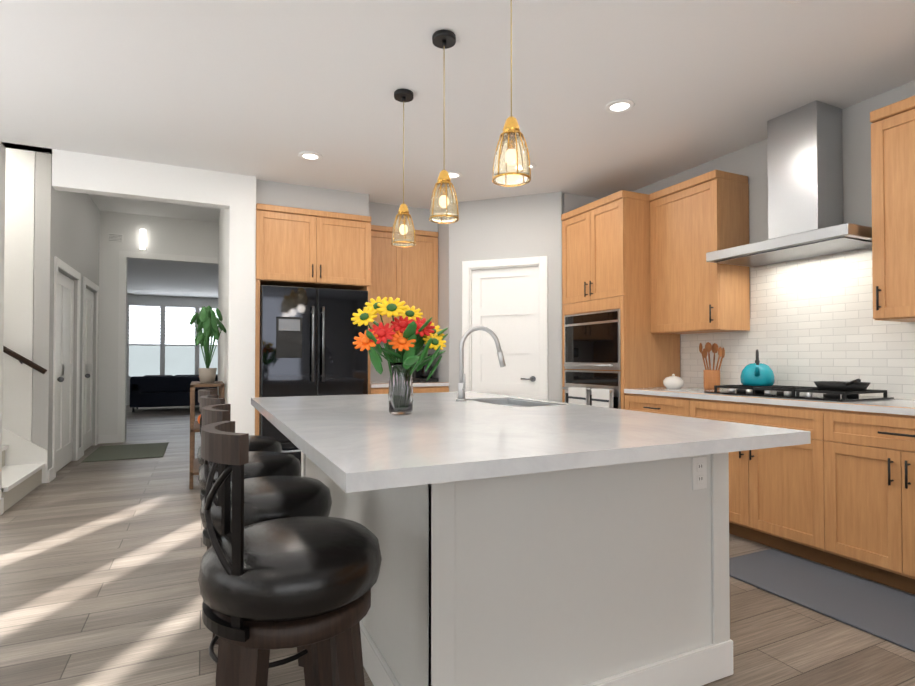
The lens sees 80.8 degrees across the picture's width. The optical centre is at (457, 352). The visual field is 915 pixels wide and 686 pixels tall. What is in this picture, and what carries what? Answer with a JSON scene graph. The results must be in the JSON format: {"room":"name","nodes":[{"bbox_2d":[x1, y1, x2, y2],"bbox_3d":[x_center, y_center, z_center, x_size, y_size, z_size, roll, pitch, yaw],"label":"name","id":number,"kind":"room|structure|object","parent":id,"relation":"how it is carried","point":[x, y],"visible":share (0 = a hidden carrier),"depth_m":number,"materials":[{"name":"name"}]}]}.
{"room":"kitchen","nodes":[
{"label":"kitchen","id":0,"kind":"room"},
{"bbox_2d":[2,148,34,441],"bbox_3d":[-6.565,-0.403,3.794,5.775,3.200,0.120,0,-1,-25],"label":"wall","id":1,"kind":"structure","parent":0,"point":[18,281],"depth_m":4.93,"materials":[{"name":"white paint"}]},
{"bbox_2d":[3,346,46,373],"bbox_3d":[-4.889,-0.649,4.472,2.427,1.693,0.094,0,-1,-25],"label":"stair handrail","id":2,"kind":"object","parent":1,"relation":"attached to","point":[24,360],"visible":0.97,"depth_m":4.87,"materials":[{"name":"brown wood"}]},
{"bbox_2d":[32,152,99,482],"bbox_3d":[-4.424,-0.367,6.176,0.120,3.200,2.600,0,-1,-25],"label":"wall","id":3,"kind":"structure","parent":0,"point":[67,228],"depth_m":5.11,"materials":[{"name":"grey paint"}]},
{"bbox_2d":[56,271,73,471],"bbox_3d":[-4.130,0.200,5.676,0.122,2.030,0.956,0,-1,-25],"label":"hall door","id":4,"kind":"structure","parent":3,"relation":"in","point":[64,434],"depth_m":5.78,"materials":[{"name":"white wood"}]},
{"bbox_2d":[52,256,83,478],"bbox_3d":[-4.120,0.155,5.681,0.016,2.140,1.140,0,-1,-25],"label":"door frame","id":5,"kind":"structure","parent":3,"relation":"attached to","point":[67,268],"depth_m":5.39,"materials":[{"name":"white wood"}]},
{"bbox_2d":[84,289,93,450],"bbox_3d":[-4.677,0.217,6.833,0.122,2.030,0.796,0,-1,-25],"label":"hall door","id":6,"kind":"structure","parent":3,"relation":"in","point":[88,370],"depth_m":6.98,"materials":[{"name":"white wood"}]},
{"bbox_2d":[81,276,98,455],"bbox_3d":[-4.666,0.172,6.839,0.016,2.140,0.980,0,-1,-25],"label":"door frame","id":7,"kind":"structure","parent":3,"relation":"attached to","point":[87,282],"depth_m":7.19,"materials":[{"name":"white wood"}]},
{"bbox_2d":[0,142,229,497],"bbox_3d":[-5.317,-0.414,3.056,7.400,3.200,0.120,0,-1,-25],"label":"wall","id":8,"kind":"structure","parent":0,"point":[77,172],"depth_m":4.26,"materials":[{"name":"white paint"}]},
{"bbox_2d":[89,194,219,221],"bbox_3d":[-6.129,-1.958,4.797,7.400,0.460,3.920,0,-1,-25],"label":"ceiling","id":9,"kind":"structure","parent":0,"point":[145,207],"depth_m":7.30,"materials":[{"name":"paint"}]},
{"bbox_2d":[98,211,218,440],"bbox_3d":[-5.403,-0.352,7.217,10.800,3.200,0.120,0,-1,-25],"label":"wall","id":10,"kind":"structure","parent":0,"point":[174,236],"depth_m":7.48,"materials":[{"name":"white paint"}]},
{"bbox_2d":[98,434,116,443],"bbox_3d":[-4.774,1.194,7.409,0.320,0.115,0.030,0,-1,-25],"label":"baseboard","id":11,"kind":"structure","parent":10,"relation":"attached to","point":[111,438],"depth_m":7.39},
{"bbox_2d":[108,233,122,242],"bbox_3d":[-4.750,-1.588,7.468,0.180,0.120,0.013,0,-1,-25],"label":"air vent","id":12,"kind":"object","parent":10,"relation":"in","point":[113,237],"visible":1,"depth_m":7.46,"materials":[{"name":"white metal"}]},
{"bbox_2d":[140,229,145,249],"bbox_3d":[-4.436,-1.587,7.578,0.080,0.280,0.083,0,-1,-25],"label":"wall sconce","id":13,"kind":"object","parent":10,"relation":"attached to","point":[142,239],"visible":0.98,"depth_m":7.55,"materials":[{"name":"white glass"}]},
{"bbox_2d":[117,251,217,442],"bbox_3d":[-4.144,-0.077,7.733,1.249,2.665,0.016,0,-1,-25],"label":"door frame","id":14,"kind":"structure","parent":10,"relation":"attached to","point":[122,254],"depth_m":7.49,"materials":[{"name":"white wood"}]},
{"bbox_2d":[126,294,217,405],"bbox_3d":[-6.771,-0.146,14.327,7.200,3.000,0.150,0,-1,-25],"label":"wall","id":15,"kind":"structure","parent":0,"point":[169,300],"depth_m":13.89,"materials":[{"name":"white paint"}]},
{"bbox_2d":[126,303,217,378],"bbox_3d":[-6.892,-0.273,14.233,3.310,1.910,0.120,0,-1,-25],"label":"living room window","id":16,"kind":"structure","parent":15,"relation":"in","point":[161,339],"depth_m":13.86,"materials":[{"name":"glass"}]},
{"bbox_2d":[127,259,217,297],"bbox_3d":[-5.356,-1.591,11.351,7.200,0.200,7.280,0,-1,-25],"label":"ceiling","id":17,"kind":"structure","parent":0,"point":[158,278],"depth_m":11.06,"materials":[{"name":"paint"}]},
{"bbox_2d":[218,173,255,434],"bbox_3d":[-2.663,-0.365,6.344,0.210,3.200,3.800,0,-1,-25],"label":"wall","id":18,"kind":"structure","parent":0,"point":[236,291],"depth_m":4.64,"materials":[{"name":"white paint"}]},
{"bbox_2d":[256,179,437,380],"bbox_3d":[-0.477,-0.143,5.781,3.265,2.740,0.780,0,-1,-25],"label":"wall","id":19,"kind":"structure","parent":0,"point":[300,196],"depth_m":5.08,"materials":[{"name":"grey paint"}]},
{"bbox_2d":[0,405,914,685],"bbox_3d":[-3.958,1.259,4.602,11.200,0.100,20.600,0,-1,-25],"label":"floor","id":20,"kind":"structure","parent":0,"point":[100,563],"depth_m":2.53,"materials":[{"name":"wood"}]},
{"bbox_2d":[1,427,47,511],"bbox_3d":[-4.712,0.201,4.001,2.490,1.994,1.068,0,-1,-25],"label":"staircase","id":21,"kind":"structure","parent":20,"relation":"on","point":[24,467],"depth_m":4.85,"materials":[{"name":"wood"}]},
{"bbox_2d":[82,442,168,461],"bbox_3d":[-4.086,1.235,6.699,0.800,0.009,1.200,0,-1,-25],"label":"rug","id":22,"kind":"object","parent":20,"relation":"on","point":[124,452],"visible":0.98,"depth_m":6.58,"materials":[{"name":"grey fabric"}]},
{"bbox_2d":[130,374,217,411],"bbox_3d":[-6.306,0.928,12.623,2.300,0.798,0.900,0,-1,-25],"label":"sofa","id":23,"kind":"object","parent":20,"relation":"on","point":[158,390],"visible":0.54,"depth_m":12.00,"materials":[{"name":"fabric"}]},
{"bbox_2d":[189,306,225,488],"bbox_3d":[-2.381,0.387,5.126,0.318,1.656,0.823,0,-1,-25],"label":"plant stand","id":24,"kind":"object","parent":20,"relation":"on","point":[208,322],"visible":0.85,"depth_m":4.95,"materials":[{"name":"brown wood"}]},
{"bbox_2d":[197,388,281,549],"bbox_3d":[-1.169,0.692,2.897,0.425,0.985,0.425,0,-1,-21],"label":"bar stool","id":25,"kind":"object","parent":20,"relation":"on","point":[262,443],"visible":0.19,"depth_m":2.81,"materials":[{"name":"brown wood"}]},
{"bbox_2d":[198,395,301,644],"bbox_3d":[-0.908,0.684,2.368,0.425,0.985,0.425,0,-1,-29],"label":"bar stool","id":26,"kind":"object","parent":20,"relation":"on","point":[264,463],"visible":0.15,"depth_m":2.25,"materials":[{"name":"black leather"}]},
{"bbox_2d":[200,404,331,685],"bbox_3d":[-0.647,0.676,1.839,0.425,0.985,0.425,0,-1,-22],"label":"bar stool","id":27,"kind":"object","parent":20,"relation":"on","point":[266,498],"visible":0.29,"depth_m":1.72,"materials":[{"name":"black leather"}]},
{"bbox_2d":[198,421,381,685],"bbox_3d":[-0.400,0.668,1.314,0.425,0.985,0.425,0,-1,-28],"label":"bar stool","id":28,"kind":"object","parent":20,"relation":"on","point":[266,587],"visible":1,"depth_m":1.17,"materials":[{"name":"black leather"}]},
{"bbox_2d":[255,203,370,435],"bbox_3d":[-1.417,-0.035,5.153,1.026,2.501,0.702,0,-1,-25],"label":"tall cabinet","id":29,"kind":"object","parent":20,"relation":"on","point":[301,247],"visible":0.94,"depth_m":4.86,"materials":[{"name":"brown wood"}]},
{"bbox_2d":[259,285,367,475],"bbox_3d":[-1.398,0.313,5.108,0.940,1.783,0.776,0,-1,-25],"label":"refrigerator","id":30,"kind":"object","parent":20,"relation":"on","point":[307,339],"visible":0.42,"depth_m":4.78,"materials":[{"name":"black metal"}]},
{"bbox_2d":[370,225,448,393],"bbox_3d":[-0.585,-0.029,5.557,0.816,2.501,0.682,0,-1,-25],"label":"cabinets","id":31,"kind":"object","parent":20,"relation":"on","point":[408,276],"visible":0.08,"depth_m":5.54,"materials":[{"name":"brown wood"}]},
{"bbox_2d":[412,346,438,381],"bbox_3d":[-0.341,0.124,5.695,0.200,0.370,0.264,0,-1,-25],"label":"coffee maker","id":32,"kind":"object","parent":31,"relation":"in","point":[421,375],"visible":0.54,"depth_m":5.60,"materials":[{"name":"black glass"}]},
{"bbox_2d":[297,403,735,685],"bbox_3d":[0.010,0.742,2.646,1.200,0.872,2.100,0,-1,-25],"label":"kitchen island","id":33,"kind":"object","parent":20,"relation":"on","point":[528,542],"depth_m":1.70,"materials":[{"name":"paint"}]},
{"bbox_2d":[251,393,726,494],"bbox_3d":[-0.237,0.281,2.392,1.099,0.038,2.400,0,-1,-25],"label":"island countertop","id":34,"kind":"structure","parent":33,"relation":"on","point":[355,441],"depth_m":1.53,"materials":[{"name":"white stone"}]},
{"bbox_2d":[351,297,447,414],"bbox_3d":[-0.227,0.009,2.226,0.424,0.497,0.386,0,-1,-25],"label":"flower vase","id":35,"kind":"object","parent":34,"relation":"on","point":[406,333],"visible":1,"depth_m":2.20,"materials":[{"name":"clear glass"}]},
{"bbox_2d":[456,326,505,400],"bbox_3d":[0.134,0.062,3.008,0.287,0.417,0.113,0,-1,-25],"label":"faucet","id":36,"kind":"object","parent":34,"relation":"on","point":[461,389],"visible":1,"depth_m":2.98,"materials":[{"name":"silver metal"}]},
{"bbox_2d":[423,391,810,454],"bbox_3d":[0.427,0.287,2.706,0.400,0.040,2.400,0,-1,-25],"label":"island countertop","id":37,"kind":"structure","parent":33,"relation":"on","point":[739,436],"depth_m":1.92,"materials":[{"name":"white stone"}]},
{"bbox_2d":[561,190,679,408],"bbox_3d":[1.419,-0.044,4.795,0.654,2.508,0.818,0,-1,-25],"label":"tall cabinet","id":38,"kind":"object","parent":20,"relation":"on","point":[605,253],"visible":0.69,"depth_m":4.44,"materials":[{"name":"brown wood"}]},
{"bbox_2d":[563,309,620,408],"bbox_3d":[1.135,0.258,4.657,0.081,1.205,0.734,0,-1,-25],"label":"wall oven","id":39,"kind":"object","parent":38,"relation":"in","point":[592,340],"visible":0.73,"depth_m":4.61,"materials":[{"name":"silver metal"}]},
{"bbox_2d":[568,387,589,404],"bbox_3d":[1.068,0.530,4.725,0.045,0.443,0.250,0,-1,-25],"label":"dish towel","id":40,"kind":"object","parent":39,"relation":"hanging from","point":[576,395],"depth_m":4.69,"materials":[{"name":"fabric"}]},
{"bbox_2d":[591,388,612,407],"bbox_3d":[1.198,0.526,4.449,0.045,0.443,0.220,0,-1,-25],"label":"dish towel","id":41,"kind":"object","parent":39,"relation":"hanging from","point":[600,397],"depth_m":4.42,"materials":[{"name":"fabric"}]},
{"bbox_2d":[624,387,914,593],"bbox_3d":[2.780,0.711,1.902,0.654,0.913,5.548,0,-1,-25],"label":"base cabinet","id":42,"kind":"object","parent":20,"relation":"on","point":[838,492],"depth_m":2.91,"materials":[{"name":"brown wood"}]},
{"bbox_2d":[663,374,683,388],"bbox_3d":[1.725,0.231,4.293,0.156,0.117,0.156,0,-1,-25],"label":"ceramic jar","id":43,"kind":"object","parent":42,"relation":"on","point":[673,381],"visible":1,"depth_m":4.24,"materials":[{"name":"white ceramic"}]},
{"bbox_2d":[699,342,724,389],"bbox_3d":[1.960,0.103,4.119,0.151,0.366,0.174,0,-1,-25],"label":"utensil crock","id":44,"kind":"object","parent":42,"relation":"on","point":[711,378],"visible":0.96,"depth_m":4.08,"materials":[{"name":"brown wood"}]},
{"bbox_2d":[704,385,893,401],"bbox_3d":[2.114,0.251,3.409,0.500,0.050,0.890,0,-1,-25],"label":"gas cooktop","id":45,"kind":"object","parent":42,"relation":"on","point":[796,392],"visible":0.88,"depth_m":3.22,"materials":[{"name":"metal"}]},
{"bbox_2d":[740,349,774,385],"bbox_3d":[2.061,0.105,3.712,0.238,0.249,0.208,0,-1,-25],"label":"kettle","id":46,"kind":"object","parent":45,"relation":"on","point":[757,373],"visible":1,"depth_m":3.65,"materials":[{"name":"teal metal"}]},
{"bbox_2d":[814,379,869,390],"bbox_3d":[2.235,0.183,3.107,0.366,0.076,0.354,0,-1,-25],"label":"frying pan","id":47,"kind":"object","parent":45,"relation":"on","point":[856,385],"visible":1,"depth_m":3.07,"materials":[{"name":"metal"}]},
{"bbox_2d":[729,549,914,651],"bbox_3d":[2.067,1.167,2.173,0.580,0.011,2.060,0,-1,-25],"label":"floor mat","id":48,"kind":"object","parent":20,"relation":"on","point":[886,613],"visible":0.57,"depth_m":2.61,"materials":[{"name":"grey fabric"}]},
{"bbox_2d":[0,0,914,209],"bbox_3d":[-0.268,-1.689,0.665,7.675,0.200,10.250,0,-1,-25],"label":"ceiling","id":49,"kind":"structure","parent":0,"point":[268,90],"depth_m":3.08,"materials":[{"name":"paint"}]},
{"bbox_2d":[298,151,321,160],"bbox_3d":[-1.150,-1.531,4.200,0.184,0.010,0.184,0,-1,-25],"label":"recessed light","id":50,"kind":"object","parent":49,"relation":"in","point":[309,156],"visible":0.98,"depth_m":4.19,"materials":[{"name":"white plastic"}]},
{"bbox_2d":[391,89,415,246],"bbox_3d":[-0.322,-1.095,3.213,0.150,0.909,0.150,0,-1,-25],"label":"pendant light","id":51,"kind":"object","parent":49,"relation":"hanging from","point":[403,233],"visible":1,"depth_m":3.17,"materials":[{"name":"gold metal"}]},
{"bbox_2d":[429,30,458,223],"bbox_3d":[-0.066,-1.104,2.648,0.150,0.909,0.150,0,-1,-25],"label":"pendant light","id":52,"kind":"object","parent":49,"relation":"hanging from","point":[444,206],"visible":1,"depth_m":2.61,"materials":[{"name":"gold metal"}]},
{"bbox_2d":[447,171,461,178],"bbox_3d":[-0.049,-1.524,4.632,0.184,0.010,0.184,0,-1,-25],"label":"recessed light","id":53,"kind":"object","parent":49,"relation":"in","point":[454,175],"visible":0.62,"depth_m":4.61,"materials":[{"name":"white plastic"}]},
{"bbox_2d":[492,0,530,186],"bbox_3d":[0.207,-1.112,2.070,0.150,0.909,0.150,0,-1,-25],"label":"pendant light","id":54,"kind":"object","parent":49,"relation":"hanging from","point":[511,166],"visible":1,"depth_m":2.02,"materials":[{"name":"gold metal"}]},
{"bbox_2d":[530,163,535,169],"bbox_3d":[0.555,-1.527,4.430,0.184,0.010,0.184,0,-1,-25],"label":"recessed light","id":55,"kind":"object","parent":49,"relation":"in","point":[532,166],"visible":0.27,"depth_m":4.41,"materials":[{"name":"white plastic"}]},
{"bbox_2d":[605,99,634,113],"bbox_3d":[1.019,-1.543,3.378,0.184,0.010,0.184,0,-1,-25],"label":"recessed light","id":56,"kind":"object","parent":49,"relation":"in","point":[619,106],"visible":1,"depth_m":3.37,"materials":[{"name":"white plastic"}]},
{"bbox_2d":[433,192,599,401],"bbox_3d":[0.589,-0.144,5.692,1.413,2.740,1.450,0,-1,-25],"label":"wall","id":57,"kind":"structure","parent":0,"point":[513,227],"depth_m":5.29,"materials":[{"name":"grey paint"}]},
{"bbox_2d":[462,256,547,399],"bbox_3d":[0.415,0.151,5.242,0.734,2.135,0.808,0,-1,-25],"label":"door frame","id":58,"kind":"structure","parent":57,"relation":"attached to","point":[541,262],"depth_m":4.99,"materials":[{"name":"white wood"}]},
{"bbox_2d":[472,266,538,398],"bbox_3d":[0.471,0.191,5.307,0.508,2.034,0.506,0,-1,-25],"label":"pantry door","id":59,"kind":"structure","parent":57,"relation":"in","point":[505,305],"depth_m":5.30,"materials":[{"name":"white wood"}]},
{"bbox_2d":[633,81,914,399],"bbox_3d":[3.112,-0.196,2.239,0.200,2.740,10.250,0,-1,-25],"label":"wall","id":60,"kind":"structure","parent":0,"point":[751,162],"depth_m":3.40,"materials":[{"name":"grey paint"}]},
{"bbox_2d":[649,169,749,333],"bbox_3d":[1.860,-0.732,4.201,0.374,1.150,0.643,0,-1,-25],"label":"upper cabinet","id":61,"kind":"object","parent":60,"relation":"attached to","point":[694,221],"visible":1,"depth_m":4.00,"materials":[{"name":"brown wood"}]},
{"bbox_2d":[706,100,871,266],"bbox_3d":[2.151,-1.086,3.449,0.494,0.920,0.915,0,-1,-25],"label":"range hood","id":62,"kind":"object","parent":60,"relation":"attached to","point":[805,186],"visible":0.83,"depth_m":3.38,"materials":[{"name":"silver metal"}]},
{"bbox_2d":[681,248,914,399],"bbox_3d":[3.083,-0.216,2.059,0.008,0.945,5.548,0,-1,-25],"label":"tile backsplash","id":63,"kind":"structure","parent":60,"relation":"attached to","point":[812,320],"depth_m":3.55,"materials":[{"name":"white tile"}]},
{"bbox_2d":[870,95,914,321],"bbox_3d":[2.553,-0.754,2.733,0.374,1.150,0.645,0,-1,-25],"label":"upper cabinet","id":64,"kind":"object","parent":60,"relation":"attached to","point":[893,190],"visible":1,"depth_m":2.87,"materials":[{"name":"brown wood"}]}
]}

